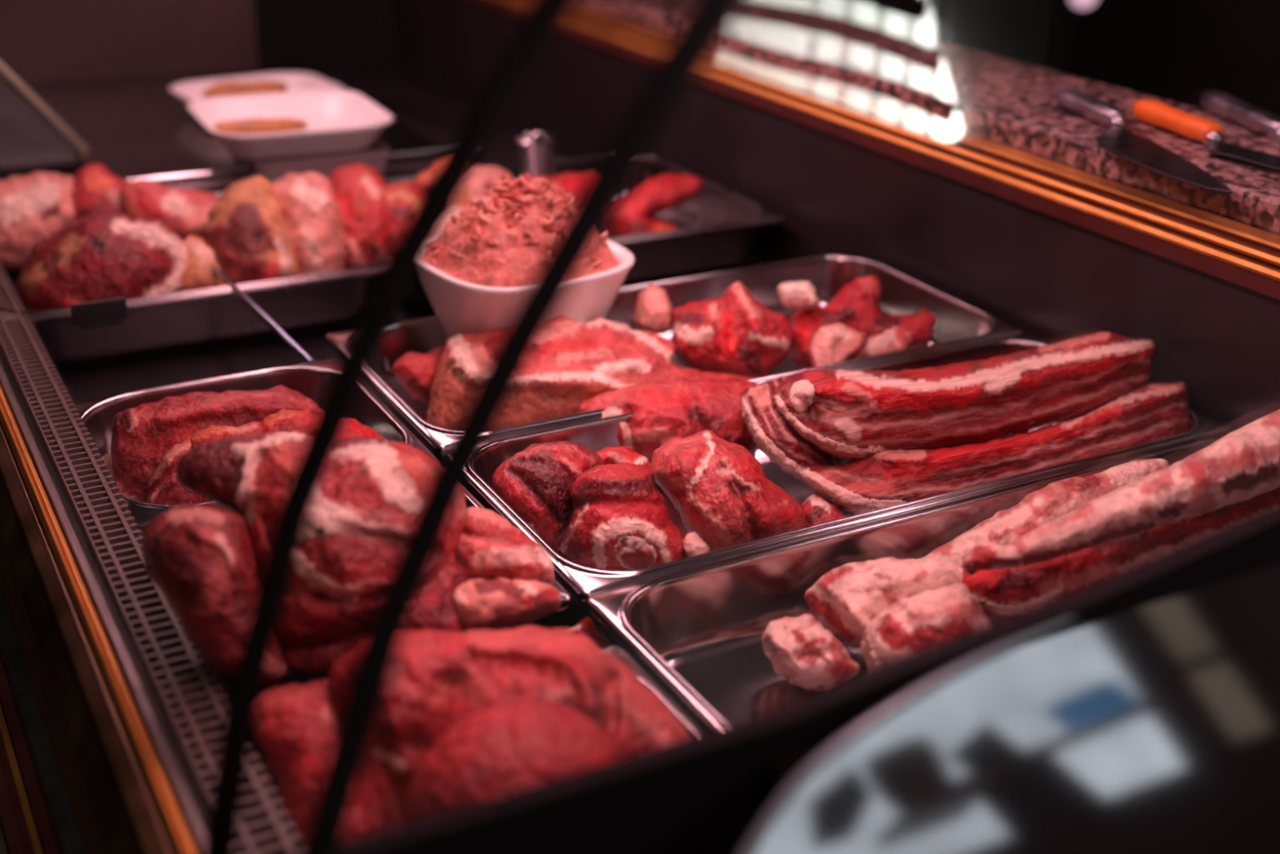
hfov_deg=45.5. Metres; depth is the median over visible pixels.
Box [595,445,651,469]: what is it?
scrap
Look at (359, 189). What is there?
piece
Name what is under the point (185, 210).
piece
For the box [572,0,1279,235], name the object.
countertop
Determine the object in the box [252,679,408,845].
piece
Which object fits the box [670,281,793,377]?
piece
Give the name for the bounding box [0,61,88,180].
divider
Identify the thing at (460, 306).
bowl
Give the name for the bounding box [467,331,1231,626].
steel tray
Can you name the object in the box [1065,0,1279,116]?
wall
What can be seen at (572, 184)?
piece
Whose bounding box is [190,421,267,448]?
pork chop
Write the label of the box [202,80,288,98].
sausage
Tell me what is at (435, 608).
beef piece
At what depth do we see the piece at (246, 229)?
1.54 m
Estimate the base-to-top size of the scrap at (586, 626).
0.022 m
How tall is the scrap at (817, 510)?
0.033 m
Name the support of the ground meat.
in the bowl
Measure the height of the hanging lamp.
2.018 m
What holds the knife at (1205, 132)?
on the countertop
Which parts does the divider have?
pane, foot rail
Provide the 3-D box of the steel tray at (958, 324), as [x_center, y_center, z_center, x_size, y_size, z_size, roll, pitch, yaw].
[0.038,-0.064,1.438,0.599,0.058,0.278,-12,27,-27]
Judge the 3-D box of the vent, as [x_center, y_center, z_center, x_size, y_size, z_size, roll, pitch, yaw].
[-0.658,-0.133,1.542,0.032,0.067,2.327,-12,27,-27]
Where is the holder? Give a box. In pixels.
[70,297,128,329]
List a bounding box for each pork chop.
[146,437,211,505]
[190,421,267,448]
[261,408,317,435]
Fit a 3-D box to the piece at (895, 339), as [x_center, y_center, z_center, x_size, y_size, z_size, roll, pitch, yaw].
[0.227,-0.076,1.414,0.038,0.028,0.050,18,29,33]
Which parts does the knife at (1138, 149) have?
handle, blade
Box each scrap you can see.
[569,616,610,648]
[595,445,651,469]
[788,274,936,369]
[800,493,846,528]
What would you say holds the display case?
on the floor
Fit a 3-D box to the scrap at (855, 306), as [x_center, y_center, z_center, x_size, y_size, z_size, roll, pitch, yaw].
[0.211,-0.095,1.454,0.142,0.083,0.092,-2,24,-8]
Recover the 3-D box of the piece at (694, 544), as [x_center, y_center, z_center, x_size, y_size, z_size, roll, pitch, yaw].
[0.040,0.087,1.081,0.020,0.023,0.031,-1,24,-6]
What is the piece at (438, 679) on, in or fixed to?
in the steel tray at (691, 727)
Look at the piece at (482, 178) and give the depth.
1.66 m
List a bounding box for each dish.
[168,71,345,106]
[186,89,393,159]
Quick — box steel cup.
[513,132,555,178]
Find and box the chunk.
[760,613,860,691]
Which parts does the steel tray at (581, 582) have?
belly strip, fat knob, belly strip, belly strip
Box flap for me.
[390,345,444,404]
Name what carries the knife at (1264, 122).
on the countertop
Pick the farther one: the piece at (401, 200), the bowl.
the piece at (401, 200)
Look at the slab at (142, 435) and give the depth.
1.16 m
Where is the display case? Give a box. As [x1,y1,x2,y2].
[0,0,1279,853]
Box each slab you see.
[111,385,319,502]
[426,315,758,429]
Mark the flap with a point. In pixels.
(416, 371)
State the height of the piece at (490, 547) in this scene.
0.053 m
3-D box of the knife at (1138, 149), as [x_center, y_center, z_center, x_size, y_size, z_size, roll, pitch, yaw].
[0.434,-0.259,1.368,0.057,0.024,0.339,-1,24,-5]
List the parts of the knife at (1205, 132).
handle, blade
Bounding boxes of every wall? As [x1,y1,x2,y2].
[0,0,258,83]
[253,0,1074,75]
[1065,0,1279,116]
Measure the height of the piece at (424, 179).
0.036 m
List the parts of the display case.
bumper rail, rail, panel, panel, ledge trim, glass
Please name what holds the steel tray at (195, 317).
on the display case
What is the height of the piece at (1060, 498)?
0.062 m
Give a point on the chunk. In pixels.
(800, 650)
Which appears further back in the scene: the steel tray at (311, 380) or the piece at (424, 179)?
the piece at (424, 179)
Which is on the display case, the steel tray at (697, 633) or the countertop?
the steel tray at (697, 633)
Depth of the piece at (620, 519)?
1.06 m
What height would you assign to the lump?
0.073 m
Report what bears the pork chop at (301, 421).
in the steel tray at (311, 380)
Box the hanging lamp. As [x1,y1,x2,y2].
[1070,0,1097,8]
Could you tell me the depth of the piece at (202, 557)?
0.86 m
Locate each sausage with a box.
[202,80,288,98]
[204,117,307,137]
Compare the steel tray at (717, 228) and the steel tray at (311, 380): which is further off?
the steel tray at (717, 228)
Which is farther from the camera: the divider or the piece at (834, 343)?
the divider
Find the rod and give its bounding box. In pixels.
[210,263,313,363]
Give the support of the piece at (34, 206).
in the steel tray at (195, 317)
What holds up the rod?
on the steel tray at (195, 317)
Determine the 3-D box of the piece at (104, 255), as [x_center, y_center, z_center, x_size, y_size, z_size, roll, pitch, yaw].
[-0.530,-0.153,1.517,0.171,0.105,0.135,-12,27,-27]
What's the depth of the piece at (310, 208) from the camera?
1.58 m
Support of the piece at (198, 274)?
in the steel tray at (195, 317)
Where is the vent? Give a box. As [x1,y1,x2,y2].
[0,261,302,853]
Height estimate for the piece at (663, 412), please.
0.067 m
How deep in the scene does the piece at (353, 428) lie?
1.15 m
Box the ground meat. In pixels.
[422,172,620,287]
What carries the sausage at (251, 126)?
in the dish at (338, 121)
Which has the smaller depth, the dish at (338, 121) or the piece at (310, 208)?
the piece at (310, 208)
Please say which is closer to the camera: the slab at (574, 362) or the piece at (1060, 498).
the piece at (1060, 498)
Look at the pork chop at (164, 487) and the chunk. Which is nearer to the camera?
the chunk
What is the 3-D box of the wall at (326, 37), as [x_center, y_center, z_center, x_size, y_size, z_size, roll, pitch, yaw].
[-1.399,-1.912,4.113,7.100,2.920,0.100,-12,27,-27]
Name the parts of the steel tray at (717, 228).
beef strip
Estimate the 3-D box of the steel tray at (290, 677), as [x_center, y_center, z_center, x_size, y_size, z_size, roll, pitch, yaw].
[-0.200,0.115,1.026,0.239,0.058,0.219,-12,27,-27]
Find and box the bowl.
[416,232,635,337]
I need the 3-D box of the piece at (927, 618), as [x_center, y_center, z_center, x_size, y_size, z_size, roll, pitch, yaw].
[0.181,0.132,0.970,0.088,0.068,0.071,-12,27,-27]
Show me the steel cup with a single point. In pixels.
(534, 152)
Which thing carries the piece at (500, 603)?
in the steel tray at (290, 677)
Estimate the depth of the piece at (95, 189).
1.68 m
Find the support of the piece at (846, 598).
in the steel tray at (697, 633)
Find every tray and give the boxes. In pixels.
[0,192,390,364]
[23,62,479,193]
[72,358,438,528]
[137,489,570,696]
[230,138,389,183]
[253,646,702,799]
[325,252,1024,459]
[383,153,786,305]
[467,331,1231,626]
[587,432,1229,731]
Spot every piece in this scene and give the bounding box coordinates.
[0,171,75,268]
[15,211,187,311]
[71,163,129,219]
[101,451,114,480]
[118,178,219,241]
[141,502,287,688]
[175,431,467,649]
[177,235,226,292]
[203,175,299,284]
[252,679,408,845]
[271,172,347,275]
[280,560,468,677]
[328,163,387,269]
[328,625,690,799]
[340,417,386,439]
[380,181,425,254]
[414,160,441,190]
[437,204,464,233]
[453,164,514,208]
[453,577,560,630]
[454,506,555,585]
[491,440,604,551]
[531,171,591,199]
[560,462,686,569]
[576,377,758,463]
[630,284,673,334]
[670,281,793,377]
[683,531,710,557]
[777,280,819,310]
[804,551,963,648]
[808,322,869,367]
[853,325,913,359]
[860,582,991,669]
[928,458,1168,559]
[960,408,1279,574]
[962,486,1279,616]
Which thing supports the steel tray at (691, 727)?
on the display case
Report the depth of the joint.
1.09 m
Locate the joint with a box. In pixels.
[649,430,804,551]
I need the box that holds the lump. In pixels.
[406,701,617,821]
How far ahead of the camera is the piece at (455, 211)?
1.62 m
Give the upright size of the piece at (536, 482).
0.073 m
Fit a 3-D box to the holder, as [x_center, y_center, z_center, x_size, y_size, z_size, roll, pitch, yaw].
[-0.489,-0.104,1.380,0.048,0.024,0.016,-12,27,-27]
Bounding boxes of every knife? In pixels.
[1055,88,1232,193]
[1132,99,1279,170]
[1200,90,1279,143]
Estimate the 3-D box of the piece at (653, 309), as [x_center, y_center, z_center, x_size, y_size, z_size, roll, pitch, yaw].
[0.012,-0.110,1.444,0.041,0.045,0.051,-2,24,-8]

